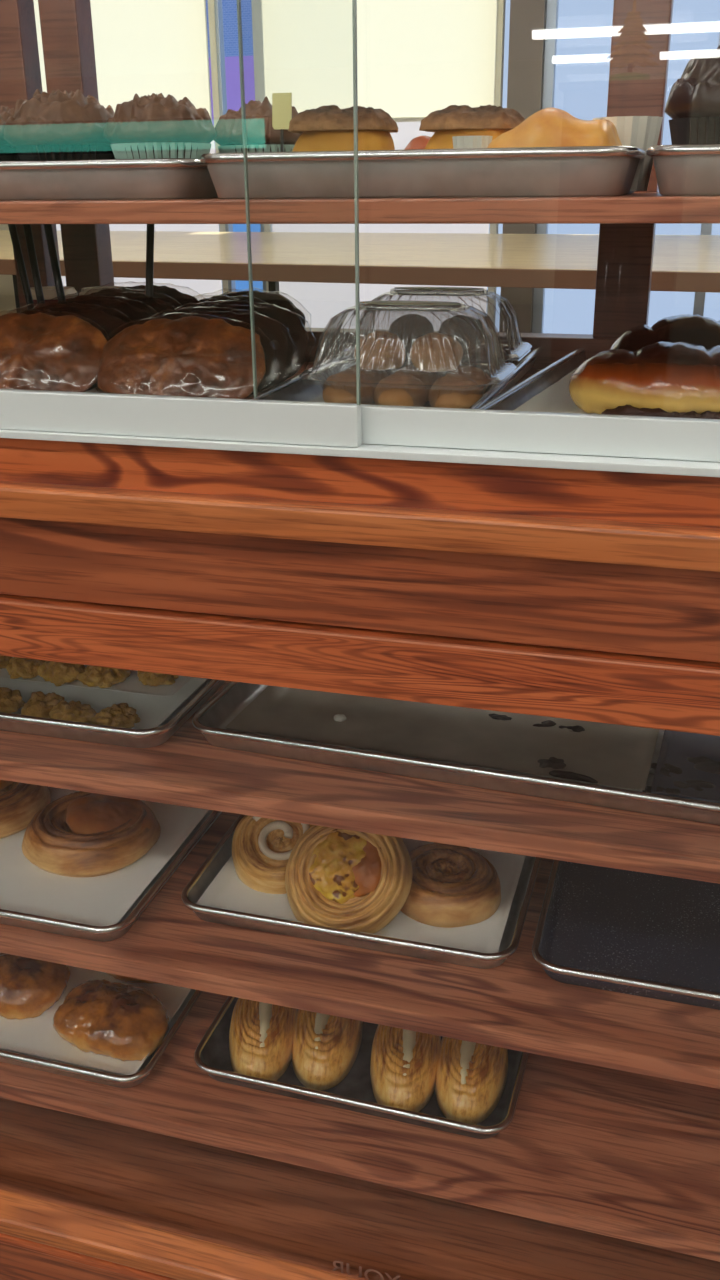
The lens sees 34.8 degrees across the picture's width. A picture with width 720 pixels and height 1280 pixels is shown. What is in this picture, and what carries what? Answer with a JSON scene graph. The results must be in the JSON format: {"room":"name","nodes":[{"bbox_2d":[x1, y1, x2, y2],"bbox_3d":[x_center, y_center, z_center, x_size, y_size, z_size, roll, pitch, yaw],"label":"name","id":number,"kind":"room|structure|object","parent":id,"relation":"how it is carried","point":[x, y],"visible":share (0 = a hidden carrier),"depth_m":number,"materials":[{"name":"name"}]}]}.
{"room":"food shop","nodes":[
{"label":"food shop","id":0,"kind":"room"},
{"bbox_2d":[0,224,16,315],"bbox_3d":[-5.175,-2.799,7.332,6.860,2.900,0.160,6,22,15],"label":"wall","id":1,"kind":"structure","parent":0,"point":[7,296],"depth_m":6.58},
{"bbox_2d":[499,0,546,332],"bbox_3d":[0.805,-2.140,5.713,0.160,2.750,0.160,6,22,15],"label":"window frame","id":2,"kind":"structure","parent":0,"point":[527,17],"depth_m":5.43,"materials":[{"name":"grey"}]},
{"bbox_3d":[-4.034,2.577,-2.187,15.500,0.100,20.400,6,22,15],"label":"floor","id":3,"kind":"structure","parent":0,"visible":0},
{"bbox_2d":[0,0,719,1279],"bbox_3d":[0.033,-0.070,1.287,1.914,2.180,0.678,6,22,15],"label":"display case","id":4,"kind":"object","parent":3,"relation":"on","point":[547,564],"visible":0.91,"depth_m":1.10,"materials":[{"name":"brown wood"}]},
{"bbox_2d":[8,224,34,309],"bbox_3d":[-0.384,-0.395,1.331,0.033,0.177,0.008,6,22,15],"label":"support rod","id":5,"kind":"object","parent":4,"relation":"attached to","point":[12,227],"visible":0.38,"depth_m":1.32,"materials":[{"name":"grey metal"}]},
{"bbox_2d":[23,224,44,307],"bbox_3d":[-0.363,-0.386,1.306,0.024,0.177,0.008,6,22,15],"label":"support rod","id":6,"kind":"object","parent":4,"relation":"attached to","point":[27,227],"visible":0.38,"depth_m":1.29,"materials":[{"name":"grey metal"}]},
{"bbox_2d":[30,286,77,308],"bbox_3d":[-0.391,-0.403,1.471,0.065,0.090,0.065,6,22,15],"label":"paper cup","id":7,"kind":"object","parent":4,"relation":"on","point":[49,292],"visible":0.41,"depth_m":1.44,"materials":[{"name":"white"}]},
{"bbox_2d":[43,224,65,301],"bbox_3d":[-0.328,-0.371,1.268,0.026,0.177,0.008,6,22,15],"label":"support rod","id":8,"kind":"object","parent":4,"relation":"attached to","point":[47,227],"visible":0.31,"depth_m":1.25,"materials":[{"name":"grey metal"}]},
{"bbox_2d":[0,309,109,392],"bbox_3d":[-0.337,-0.286,1.170,0.189,0.092,0.076,6,23,17],"label":"bread","id":9,"kind":"object","parent":4,"relation":"on","point":[39,351],"visible":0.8,"depth_m":1.15,"materials":[{"name":"food"}]},
{"bbox_2d":[7,302,128,392],"bbox_3d":[-0.318,-0.303,1.202,0.191,0.092,0.076,7,23,18],"label":"bread","id":10,"kind":"object","parent":9,"relation":"on","point":[107,322],"visible":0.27,"depth_m":1.19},
{"bbox_2d":[30,295,159,325],"bbox_3d":[-0.297,-0.320,1.234,0.191,0.092,0.076,7,23,18],"label":"bread","id":11,"kind":"object","parent":10,"relation":"on","point":[132,313],"visible":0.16,"depth_m":1.22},
{"bbox_2d":[66,288,184,316],"bbox_3d":[-0.276,-0.337,1.265,0.191,0.092,0.076,7,23,18],"label":"bread","id":12,"kind":"object","parent":11,"relation":"on","point":[156,305],"visible":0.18,"depth_m":1.25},
{"bbox_2d":[84,281,209,308],"bbox_3d":[-0.256,-0.354,1.297,0.191,0.092,0.076,7,23,18],"label":"bread","id":13,"kind":"object","parent":12,"relation":"on","point":[181,298],"visible":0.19,"depth_m":1.28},
{"bbox_2d":[0,989,202,1087],"bbox_3d":[-0.413,0.425,1.613,0.464,0.028,0.464,6,22,15],"label":"baking tray","id":14,"kind":"object","parent":4,"relation":"on","point":[6,1056],"visible":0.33,"depth_m":1.38,"materials":[{"name":"metal"}]},
{"bbox_2d":[0,965,190,1074],"bbox_3d":[-0.413,0.428,1.614,0.425,0.014,0.425,6,22,15],"label":"sheet","id":15,"kind":"object","parent":14,"relation":"on","point":[37,1036],"visible":0.16,"depth_m":1.46,"materials":[{"name":"paper"}]},
{"bbox_2d":[0,953,70,1019],"bbox_3d":[-0.458,0.443,1.518,0.144,0.055,0.112,3,22,10],"label":"bun","id":16,"kind":"object","parent":15,"relation":"on","point":[29,987],"visible":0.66,"depth_m":1.48,"materials":[{"name":"food"}]},
{"bbox_2d":[53,979,169,1060],"bbox_3d":[-0.312,0.469,1.450,0.152,0.054,0.112,8,23,22],"label":"bun","id":17,"kind":"object","parent":15,"relation":"on","point":[115,1020],"visible":1,"depth_m":1.42,"materials":[{"name":"food"}]},
{"bbox_2d":[107,973,162,983],"bbox_3d":[-0.282,0.420,1.572,0.152,0.055,0.112,4,22,12],"label":"bun","id":18,"kind":"object","parent":15,"relation":"on","point":[119,977],"visible":0.02,"depth_m":1.54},
{"bbox_2d":[79,286,124,295],"bbox_3d":[-0.320,-0.401,1.463,0.065,0.090,0.065,6,22,15],"label":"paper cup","id":19,"kind":"object","parent":4,"relation":"on","point":[98,288],"visible":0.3,"depth_m":1.46,"materials":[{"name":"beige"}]},
{"bbox_2d":[0,158,218,199],"bbox_3d":[-0.345,-0.487,1.221,0.464,0.035,0.254,6,22,15],"label":"baking tray","id":20,"kind":"object","parent":4,"relation":"on","point":[155,178],"visible":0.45,"depth_m":1.08,"materials":[{"name":"metal"}]},
{"bbox_2d":[0,115,15,160],"bbox_3d":[-0.397,-0.495,1.162,0.102,0.090,0.102,-4,22,-7],"label":"cupcake","id":21,"kind":"object","parent":20,"relation":"on","point":[7,153],"visible":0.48,"depth_m":1.15,"materials":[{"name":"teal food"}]},
{"bbox_2d":[0,105,19,160],"bbox_3d":[-0.385,-0.533,1.255,0.096,0.090,0.096,-4,22,-8],"label":"cupcake","id":22,"kind":"object","parent":20,"relation":"on","point":[5,113],"visible":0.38,"depth_m":1.22,"materials":[{"name":"black food"}]},
{"bbox_2d":[3,89,114,160],"bbox_3d":[-0.289,-0.487,1.128,0.115,0.096,0.116,-1,22,0],"label":"cupcake","id":23,"kind":"object","parent":20,"relation":"on","point":[58,125],"visible":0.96,"depth_m":1.09,"materials":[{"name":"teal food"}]},
{"bbox_2d":[103,93,216,158],"bbox_3d":[-0.191,-0.475,1.104,0.106,0.090,0.106,6,22,15],"label":"cupcake","id":24,"kind":"object","parent":20,"relation":"on","point":[155,126],"visible":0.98,"depth_m":1.07,"materials":[{"name":"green food"}]},
{"bbox_2d":[214,96,300,152],"bbox_3d":[-0.099,-0.511,1.190,0.101,0.091,0.101,13,25,30],"label":"cupcake","id":25,"kind":"object","parent":20,"relation":"on","point":[260,133],"visible":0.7,"depth_m":1.15,"materials":[{"name":"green food"}]},
{"bbox_2d":[0,810,221,941],"bbox_3d":[-0.396,0.199,1.593,0.464,0.028,0.624,6,22,15],"label":"baking tray","id":26,"kind":"object","parent":4,"relation":"on","point":[18,919],"visible":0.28,"depth_m":1.29,"materials":[{"name":"metal"}]},
{"bbox_2d":[0,787,208,925],"bbox_3d":[-0.396,0.202,1.594,0.425,0.014,0.585,6,22,15],"label":"sheet","id":27,"kind":"object","parent":26,"relation":"on","point":[103,900],"visible":0.19,"depth_m":1.38,"materials":[{"name":"paper"}]},
{"bbox_2d":[0,780,50,837],"bbox_3d":[-0.500,0.203,1.529,0.173,0.058,0.172,-13,25,-29],"label":"pastry","id":28,"kind":"object","parent":27,"relation":"on","point":[19,802],"visible":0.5,"depth_m":1.49,"materials":[{"name":"food"}]},
{"bbox_2d":[22,791,160,876],"bbox_3d":[-0.341,0.231,1.454,0.172,0.058,0.173,2,22,7],"label":"pastry","id":29,"kind":"object","parent":27,"relation":"on","point":[77,834],"visible":0.9,"depth_m":1.41,"materials":[{"name":"food"}]},
{"bbox_2d":[0,679,224,747],"bbox_3d":[-0.363,0.007,1.464,0.464,0.028,0.464,6,22,15],"label":"baking tray","id":30,"kind":"object","parent":4,"relation":"on","point":[104,734],"visible":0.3,"depth_m":1.23,"materials":[{"name":"metal"}]},
{"bbox_2d":[0,677,207,728],"bbox_3d":[-0.363,0.009,1.465,0.420,0.014,0.420,6,22,15],"label":"sheet","id":31,"kind":"object","parent":30,"relation":"on","point":[152,710],"visible":0.12,"depth_m":1.33,"materials":[{"name":"paper"}]},
{"bbox_2d":[0,687,24,712],"bbox_3d":[-0.411,0.067,1.302,0.059,0.024,0.052,-2,22,-4],"label":"cookie","id":32,"kind":"object","parent":31,"relation":"on","point":[11,700],"visible":0.94,"depth_m":1.29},
{"bbox_2d":[21,691,64,717],"bbox_3d":[-0.355,0.072,1.283,0.049,0.028,0.056,12,25,30],"label":"cookie","id":33,"kind":"object","parent":31,"relation":"on","point":[40,704],"visible":0.79,"depth_m":1.27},
{"bbox_2d":[49,700,96,722],"bbox_3d":[-0.316,0.080,1.267,0.049,0.023,0.059,-19,28,-39],"label":"cookie","id":34,"kind":"object","parent":31,"relation":"on","point":[72,710],"visible":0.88,"depth_m":1.26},
{"bbox_2d":[0,665,191,696],"bbox_3d":[-0.365,-0.006,1.453,0.410,0.005,0.290,6,22,15],"label":"sheet","id":35,"kind":"object","parent":31,"relation":"on","point":[131,684],"visible":0.09,"depth_m":1.31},
{"bbox_2d":[6,657,44,678],"bbox_3d":[-0.386,0.026,1.341,0.049,0.022,0.055,-1,22,-1],"label":"cookie","id":36,"kind":"object","parent":35,"relation":"on","point":[26,668],"visible":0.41,"depth_m":1.32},
{"bbox_2d":[37,661,84,685],"bbox_3d":[-0.341,0.029,1.322,0.059,0.029,0.052,14,26,32],"label":"cookie","id":37,"kind":"object","parent":35,"relation":"on","point":[58,673],"visible":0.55,"depth_m":1.31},
{"bbox_2d":[77,665,130,687],"bbox_3d":[-0.292,0.035,1.315,0.060,0.024,0.049,-17,27,-36],"label":"cookie","id":38,"kind":"object","parent":35,"relation":"on","point":[93,676],"visible":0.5,"depth_m":1.30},
{"bbox_2d":[137,671,178,685],"bbox_3d":[-0.234,0.036,1.315,0.044,0.020,0.050,-20,29,-40],"label":"cookie","id":39,"kind":"object","parent":35,"relation":"on","point":[146,678],"visible":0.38,"depth_m":1.30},
{"bbox_2d":[90,703,140,728],"bbox_3d":[-0.268,0.083,1.263,0.045,0.021,0.051,18,28,39],"label":"cookie","id":40,"kind":"object","parent":31,"relation":"on","point":[122,715],"visible":0.93,"depth_m":1.25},
{"bbox_2d":[145,224,154,295],"bbox_3d":[-0.232,-0.371,1.266,0.027,0.177,0.008,6,22,15],"label":"support rod","id":41,"kind":"object","parent":4,"relation":"attached to","point":[150,227],"visible":0.38,"depth_m":1.25,"materials":[{"name":"black metal"}]},
{"bbox_2d":[94,313,274,398],"bbox_3d":[-0.176,-0.269,1.123,0.195,0.092,0.078,7,23,18],"label":"bread","id":42,"kind":"object","parent":4,"relation":"on","point":[190,356],"visible":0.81,"depth_m":1.11,"materials":[{"name":"food"}]},
{"bbox_2d":[139,307,295,396],"bbox_3d":[-0.157,-0.284,1.153,0.194,0.092,0.078,8,23,20],"label":"bread","id":43,"kind":"object","parent":42,"relation":"on","point":[272,329],"visible":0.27,"depth_m":1.13,"materials":[{"name":"food"}]},
{"bbox_2d":[162,300,314,389],"bbox_3d":[-0.139,-0.299,1.183,0.194,0.092,0.078,8,23,20],"label":"bread","id":44,"kind":"object","parent":43,"relation":"on","point":[289,319],"visible":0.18,"depth_m":1.16,"materials":[{"name":"food"}]},
{"bbox_2d":[196,294,275,307],"bbox_3d":[-0.162,-0.343,1.311,0.174,0.092,0.075,6,23,16],"label":"bread","id":45,"kind":"object","parent":4,"relation":"on","point":[206,303],"visible":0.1,"depth_m":1.31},
{"bbox_2d":[195,287,310,339],"bbox_3d":[-0.141,-0.360,1.340,0.175,0.093,0.077,6,22,15],"label":"bread","id":46,"kind":"object","parent":45,"relation":"on","point":[279,300],"visible":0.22,"depth_m":1.33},
{"bbox_2d":[0,192,719,223],"bbox_3d":[0.035,-0.438,1.161,1.870,0.020,0.440,6,22,15],"label":"shelf","id":47,"kind":"object","parent":4,"relation":"attached to","point":[636,207],"depth_m":0.95,"materials":[{"name":"brown wood"}]},
{"bbox_2d":[0,991,719,1261],"bbox_3d":[0.047,0.480,1.535,1.870,0.024,0.580,6,22,15],"label":"shelf","id":48,"kind":"object","parent":4,"relation":"attached to","point":[629,1156],"depth_m":1.30,"materials":[{"name":"brown wood"}]},
{"bbox_2d":[0,812,719,1088],"bbox_3d":[0.045,0.277,1.454,1.870,0.024,0.580,6,22,15],"label":"shelf","id":49,"kind":"object","parent":4,"relation":"attached to","point":[514,1004],"depth_m":1.21,"materials":[{"name":"brown wood"}]},
{"bbox_2d":[0,681,719,883],"bbox_3d":[0.043,0.067,1.371,1.870,0.024,0.580,6,22,15],"label":"shelf","id":50,"kind":"object","parent":4,"relation":"attached to","point":[187,770],"depth_m":1.12,"materials":[{"name":"brown wood"}]},
{"bbox_2d":[194,996,528,1138],"bbox_3d":[0.042,0.459,1.517,0.389,0.028,0.444,6,23,16],"label":"baking tray","id":51,"kind":"object","parent":4,"relation":"on","point":[355,1093],"visible":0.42,"depth_m":1.35,"materials":[{"name":"silver metal"}]},
{"bbox_2d":[229,998,362,1090],"bbox_3d":[-0.080,0.473,1.437,0.166,0.053,0.183,1,22,5],"label":"pastries","id":52,"kind":"object","parent":51,"relation":"on","point":[264,1038],"visible":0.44,"depth_m":1.39,"materials":[{"name":"food"}]},
{"bbox_2d":[370,1024,507,1124],"bbox_3d":[0.096,0.491,1.387,0.166,0.053,0.183,3,22,10],"label":"pastries","id":53,"kind":"object","parent":51,"relation":"on","point":[468,1079],"visible":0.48,"depth_m":1.34,"materials":[{"name":"food"}]},
{"bbox_2d":[181,814,541,968],"bbox_3d":[0.038,0.246,1.461,0.389,0.028,0.464,6,22,15],"label":"baking tray","id":54,"kind":"object","parent":4,"relation":"on","point":[198,884],"visible":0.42,"depth_m":1.28,"materials":[{"name":"metal"}]},
{"bbox_2d":[196,838,525,952],"bbox_3d":[0.038,0.249,1.462,0.348,0.014,0.423,6,22,15],"label":"sheet","id":55,"kind":"object","parent":54,"relation":"on","point":[226,891],"visible":0.15,"depth_m":1.33,"materials":[{"name":"paper"}]},
{"bbox_2d":[232,815,312,893],"bbox_3d":[-0.091,0.249,1.400,0.129,0.089,0.122,-8,23,-18],"label":"pastry","id":56,"kind":"object","parent":55,"relation":"on","point":[262,848],"visible":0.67,"depth_m":1.37,"materials":[{"name":"beige food"}]},
{"bbox_2d":[285,825,412,933],"bbox_3d":[-0.013,0.266,1.304,0.142,0.114,0.120,-3,22,-6],"label":"pastry","id":57,"kind":"object","parent":55,"relation":"on","point":[350,880],"visible":0.94,"depth_m":1.28,"materials":[{"name":"food"}]},
{"bbox_2d":[400,843,500,927],"bbox_3d":[0.100,0.278,1.346,0.129,0.040,0.137,-4,22,-8],"label":"pastry","id":58,"kind":"object","parent":55,"relation":"on","point":[452,885],"visible":0.92,"depth_m":1.31,"materials":[{"name":"food"}]},
{"bbox_2d":[247,346,542,408],"bbox_3d":[0.053,-0.267,1.200,0.214,0.028,0.504,6,22,15],"label":"baking tray","id":59,"kind":"object","parent":4,"relation":"on","point":[307,390],"visible":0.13,"depth_m":1.17,"materials":[{"name":"metal"}]},
{"bbox_2d":[299,301,516,406],"bbox_3d":[0.049,-0.278,1.121,0.196,0.099,0.151,6,22,15],"label":"plastic clamshell","id":60,"kind":"object","parent":59,"relation":"on","point":[506,370],"visible":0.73,"depth_m":1.10,"materials":[{"name":"clear"}]},
{"bbox_2d":[323,371,373,404],"bbox_3d":[-0.011,-0.243,1.115,0.051,0.034,0.050,6,22,15],"label":"round cookie","id":61,"kind":"object","parent":60,"relation":"in","point":[345,392],"visible":0.8,"depth_m":1.10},
{"bbox_2d":[345,365,387,390],"bbox_3d":[0.004,-0.264,1.166,0.051,0.034,0.050,9,24,23],"label":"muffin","id":62,"kind":"object","parent":60,"relation":"in","point":[375,376],"visible":0.24,"depth_m":1.15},
{"bbox_2d":[354,331,405,369],"bbox_3d":[0.019,-0.283,1.119,0.051,0.034,0.050,13,25,30],"label":"round cookie","id":63,"kind":"object","parent":60,"relation":"in","point":[379,350],"visible":0.9,"depth_m":1.10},
{"bbox_2d":[373,373,426,406],"bbox_3d":[0.039,-0.238,1.100,0.051,0.034,0.050,-18,28,-37],"label":"round cookie","id":64,"kind":"object","parent":60,"relation":"in","point":[401,393],"visible":0.85,"depth_m":1.08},
{"bbox_2d":[395,364,438,401],"bbox_3d":[0.055,-0.259,1.152,0.051,0.034,0.050,-14,25,-30],"label":"round cookie","id":65,"kind":"object","parent":60,"relation":"in","point":[428,378],"visible":0.28,"depth_m":1.13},
{"bbox_2d":[410,332,462,371],"bbox_3d":[0.074,-0.278,1.106,0.051,0.034,0.050,-10,24,-23],"label":"round cookie","id":66,"kind":"object","parent":60,"relation":"in","point":[434,351],"visible":1,"depth_m":1.09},
{"bbox_2d":[429,375,481,408],"bbox_3d":[0.091,-0.234,1.088,0.050,0.034,0.051,-4,22,-8],"label":"round cookie","id":67,"kind":"object","parent":60,"relation":"in","point":[464,396],"visible":0.83,"depth_m":1.07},
{"bbox_2d":[446,366,491,394],"bbox_3d":[0.106,-0.253,1.138,0.050,0.034,0.051,-1,22,0],"label":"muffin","id":68,"kind":"object","parent":60,"relation":"in","point":[476,374],"visible":0.41,"depth_m":1.12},
{"bbox_2d":[340,287,531,364],"bbox_3d":[0.086,-0.336,1.266,0.196,0.099,0.151,6,22,15],"label":"plastic clamshell","id":69,"kind":"object","parent":59,"relation":"on","point":[524,349],"visible":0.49,"depth_m":1.25,"materials":[{"name":"clear"}]},
{"bbox_2d":[389,314,433,347],"bbox_3d":[0.057,-0.341,1.264,0.051,0.034,0.050,13,25,30],"label":"round cookie","id":70,"kind":"object","parent":69,"relation":"in","point":[408,327],"visible":0.71,"depth_m":1.25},
{"bbox_2d":[439,315,484,349],"bbox_3d":[0.111,-0.336,1.251,0.051,0.034,0.050,-10,24,-23],"label":"round cookie","id":71,"kind":"object","parent":69,"relation":"in","point":[451,329],"visible":0.68,"depth_m":1.23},
{"bbox_2d":[458,352,501,380],"bbox_3d":[0.128,-0.291,1.233,0.050,0.034,0.051,-4,22,-8],"label":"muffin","id":72,"kind":"object","parent":69,"relation":"in","point":[475,355],"visible":0.41,"depth_m":1.22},
{"bbox_2d":[471,345,510,364],"bbox_3d":[0.143,-0.311,1.282,0.050,0.034,0.051,-1,22,0],"label":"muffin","id":73,"kind":"object","parent":69,"relation":"in","point":[482,348],"visible":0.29,"depth_m":1.27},
{"bbox_2d":[200,146,646,198],"bbox_3d":[0.070,-0.440,1.087,0.389,0.038,0.254,6,22,15],"label":"baking tray","id":74,"kind":"object","parent":4,"relation":"on","point":[576,171],"visible":0.92,"depth_m":0.97,"materials":[{"name":"metal"}]},
{"bbox_2d":[272,93,291,151],"bbox_3d":[-0.078,-0.494,1.145,0.020,0.093,0.012,6,22,15],"label":"price card","id":75,"kind":"object","parent":74,"relation":"on","point":[281,102],"visible":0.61,"depth_m":1.14,"materials":[{"name":"yellow"}]},
{"bbox_2d":[288,105,397,151],"bbox_3d":[-0.014,-0.451,1.059,0.098,0.075,0.089,2,22,5],"label":"muffin","id":76,"kind":"object","parent":74,"relation":"on","point":[323,128],"visible":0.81,"depth_m":1.02,"materials":[{"name":"food"}]},
{"bbox_2d":[404,136,430,149],"bbox_3d":[0.065,-0.475,1.148,0.060,0.052,0.060,6,22,15],"label":"brioche","id":77,"kind":"object","parent":74,"relation":"on","point":[420,142],"visible":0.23,"depth_m":1.13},
{"bbox_2d":[419,104,524,148],"bbox_3d":[0.104,-0.453,1.060,0.092,0.075,0.085,8,23,21],"label":"cake","id":78,"kind":"object","parent":74,"relation":"on","point":[454,120],"visible":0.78,"depth_m":1.02,"materials":[{"name":"food"}]},
{"bbox_2d":[452,136,492,148],"bbox_3d":[0.098,-0.417,1.009,0.036,0.046,0.035,6,22,15],"label":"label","id":79,"kind":"object","parent":74,"relation":"on","point":[459,142],"visible":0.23,"depth_m":0.99,"materials":[{"name":"white"}]},
{"bbox_2d":[488,107,622,147],"bbox_3d":[0.171,-0.429,1.009,0.126,0.068,0.116,7,23,18],"label":"pastry","id":80,"kind":"object","parent":74,"relation":"on","point":[547,127],"visible":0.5,"depth_m":0.96,"materials":[{"name":"food"}]},
{"bbox_2d":[593,116,662,190],"bbox_3d":[0.244,-0.446,1.058,0.063,0.062,0.061,6,22,15],"label":"case","id":81,"kind":"object","parent":74,"relation":"on","point":[642,132],"visible":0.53,"depth_m":1.03,"materials":[{"name":"white"}]},
{"bbox_2d":[192,681,719,824],"bbox_3d":[0.201,0.058,1.318,0.664,0.028,0.464,7,23,18],"label":"baking tray","id":82,"kind":"object","parent":4,"relation":"on","point":[212,719],"visible":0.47,"depth_m":1.14,"materials":[{"name":"metal"}]},
{"bbox_2d":[225,685,658,790],"bbox_3d":[0.130,0.052,1.343,0.440,0.014,0.410,7,23,18],"label":"sheet","id":83,"kind":"object","parent":82,"relation":"on","point":[613,755],"visible":0.38,"depth_m":1.24,"materials":[{"name":"metal"}]},
{"bbox_2d":[537,757,565,768],"bbox_3d":[0.195,0.124,1.172,0.030,0.004,0.028,-2,22,-3],"label":"smear","id":84,"kind":"object","parent":83,"relation":"on","point":[552,762],"visible":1,"depth_m":1.17,"materials":[{"name":"black"}]},
{"bbox_2d":[549,770,597,783],"bbox_3d":[0.212,0.136,1.143,0.053,0.003,0.022,12,25,28],"label":"smear","id":85,"kind":"object","parent":83,"relation":"on","point":[556,773],"visible":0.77,"depth_m":1.15,"materials":[{"name":"black"}]},
{"bbox_2d":[651,730,719,802],"bbox_3d":[0.414,0.086,1.250,0.150,0.014,0.410,7,23,18],"label":"sheet","id":86,"kind":"object","parent":82,"relation":"on","point":[676,746],"visible":0.41,"depth_m":1.17,"materials":[{"name":"grey paper"}]},
{"bbox_2d":[642,786,679,794],"bbox_3d":[0.297,0.148,1.111,0.049,0.004,0.029,12,25,29],"label":"smear","id":87,"kind":"object","parent":86,"relation":"on","point":[648,788],"visible":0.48,"depth_m":1.12,"materials":[{"name":"black"}]},
{"bbox_2d":[649,763,681,776],"bbox_3d":[0.306,0.130,1.156,0.037,0.004,0.031,9,23,22],"label":"smear","id":88,"kind":"object","parent":86,"relation":"on","point":[673,769],"visible":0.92,"depth_m":1.15,"materials":[{"name":"black"}]},
{"bbox_2d":[674,780,715,790],"bbox_3d":[0.327,0.141,1.126,0.041,0.004,0.022,5,22,13],"label":"smear","id":89,"kind":"object","parent":86,"relation":"on","point":[696,784],"visible":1,"depth_m":1.12,"materials":[{"name":"black"}]},
{"bbox_2d":[694,761,719,773],"bbox_3d":[0.369,0.128,1.158,0.066,0.004,0.027,3,22,10],"label":"smear","id":90,"kind":"object","parent":86,"relation":"on","point":[714,766],"visible":1,"depth_m":1.16,"materials":[{"name":"black"}]},
{"bbox_2d":[477,347,586,410],"bbox_3d":[0.376,-0.249,1.145,0.394,0.028,0.584,8,23,21],"label":"baking tray","id":91,"kind":"object","parent":4,"relation":"on","point":[511,399],"visible":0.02,"depth_m":1.15,"materials":[{"name":"metal"}]},
{"bbox_2d":[513,369,585,413],"bbox_3d":[0.376,-0.246,1.146,0.355,0.014,0.545,8,23,21],"label":"sheet","id":92,"kind":"object","parent":91,"relation":"on","point":[557,398],"visible":0.07,"depth_m":1.13,"materials":[{"name":"white paper"}]},
{"bbox_2d":[569,341,719,418],"bbox_3d":[0.323,-0.235,1.043,0.265,0.067,0.129,6,22,15],"label":"pastry","id":93,"kind":"object","parent":92,"relation":"on","point":[659,379],"visible":0.82,"depth_m":1.01,"materials":[{"name":"food"}]},
{"bbox_2d":[610,314,719,351],"bbox_3d":[0.385,-0.288,1.161,0.266,0.079,0.130,6,23,17],"label":"loaf","id":94,"kind":"object","parent":92,"relation":"on","point":[696,329],"visible":0.31,"depth_m":1.14,"materials":[{"name":"food"}]},
{"bbox_2d":[532,860,719,1009],"bbox_3d":[0.462,0.281,1.364,0.454,0.028,0.504,6,22,15],"label":"baking tray","id":95,"kind":"object","parent":4,"relation":"on","point":[648,935],"visible":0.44,"depth_m":1.28,"materials":[{"name":"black metal"}]},
{"bbox_2d":[646,144,719,195],"bbox_3d":[0.432,-0.404,0.987,0.354,0.038,0.254,6,22,15],"label":"baking tray","id":96,"kind":"object","parent":4,"relation":"on","point":[685,169],"visible":1,"depth_m":0.92,"materials":[{"name":"metal"}]},
{"bbox_2d":[664,45,719,144],"bbox_3d":[0.307,-0.434,0.958,0.103,0.112,0.104,7,23,18],"label":"cupcake","id":97,"kind":"object","parent":96,"relation":"on","point":[693,102],"visible":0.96,"depth_m":0.93,"materials":[{"name":"black food"}]},
{"bbox_2d":[0,230,719,312],"bbox_3d":[0.128,-0.768,4.239,6.800,1.300,2.020,9,23,22],"label":"countertop","id":98,"kind":"structure","parent":3,"relation":"on","point":[681,263],"depth_m":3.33,"materials":[{"name":"brown wood"}]},
{"bbox_3d":[2.058,-3.362,4.830,8.240,0.150,0.160,6,22,15],"label":"wall","id":99,"kind":"structure","parent":0,"visible":0},
{"bbox_2d":[33,0,211,120],"bbox_3d":[-1.331,-3.163,5.855,1.190,1.030,0.044,6,22,15],"label":"roller shade","id":100,"kind":"object","parent":99,"relation":"attached to","point":[142,47],"visible":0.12,"depth_m":5.84,"materials":[{"name":"fabric"}]},
{"bbox_3d":[-1.285,-1.231,6.734,1.220,0.350,0.160,6,22,15],"label":"wall","id":101,"kind":"structure","parent":0,"visible":0},
{"bbox_2d":[56,125,221,299],"bbox_3d":[-1.300,-2.073,6.380,1.140,1.405,0.001,6,22,15],"label":"trim","id":102,"kind":"structure","parent":101,"relation":"attached to","point":[201,286],"depth_m":6.30,"materials":[{"name":"white"}]},
{"bbox_2d":[208,0,228,292],"bbox_3d":[-1.299,-2.510,6.228,1.220,2.400,0.060,6,22,15],"label":"window","id":103,"kind":"structure","parent":101,"relation":"in","point":[211,11],"depth_m":5.87,"materials":[{"name":"white glass"}]},
{"bbox_3d":[0.107,-1.094,6.351,1.240,0.350,0.160,6,22,15],"label":"wall","id":104,"kind":"structure","parent":0,"visible":0},
{"bbox_2d":[272,121,488,331],"bbox_3d":[0.092,-1.935,5.997,1.160,1.405,0.001,6,22,15],"label":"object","id":105,"kind":"structure","parent":104,"relation":"attached to","point":[320,302],"depth_m":6.04,"materials":[{"name":"white"}]},
{"bbox_2d":[264,0,505,331],"bbox_3d":[0.093,-2.372,5.844,1.240,2.400,0.060,6,22,15],"label":"window","id":106,"kind":"structure","parent":104,"relation":"in","point":[502,3],"depth_m":5.52,"materials":[{"name":"white"}]},
{"bbox_2d":[251,0,498,121],"bbox_3d":[0.055,-3.026,5.473,1.220,1.030,0.044,6,22,15],"label":"roller shade","id":107,"kind":"object","parent":106,"relation":"attached to","point":[416,59],"visible":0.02,"depth_m":5.54,"materials":[{"name":"fabric"}]},
{"bbox_3d":[3.465,-0.809,5.408,5.360,0.450,0.160,6,22,15],"label":"wall","id":108,"kind":"structure","parent":0,"visible":0},
{"bbox_2d":[532,0,719,332],"bbox_3d":[2.348,-2.196,5.205,3.060,2.300,0.060,6,22,15],"label":"window","id":109,"kind":"structure","parent":108,"relation":"in","point":[552,6],"depth_m":5.47,"materials":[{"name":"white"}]},
{"bbox_3d":[-0.594,-1.163,6.544,0.220,0.350,0.160,6,22,15],"label":"wall","id":110,"kind":"structure","parent":0,"visible":0},
{"bbox_2d":[214,0,265,291],"bbox_3d":[-0.608,-2.441,6.037,0.220,2.400,0.060,6,22,15],"label":"window","id":111,"kind":"structure","parent":110,"relation":"in","point":[217,3],"depth_m":5.87,"materials":[{"name":"blue"}]},
{"label":"outside","id":112,"kind":"structure","parent":0,"visible":0},
{"bbox_2d":[206,0,262,293],"bbox_3d":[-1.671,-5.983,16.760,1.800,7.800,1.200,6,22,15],"label":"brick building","id":113,"kind":"structure","parent":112,"point":[229,7],"depth_m":15.38,"materials":[{"name":"purple"}]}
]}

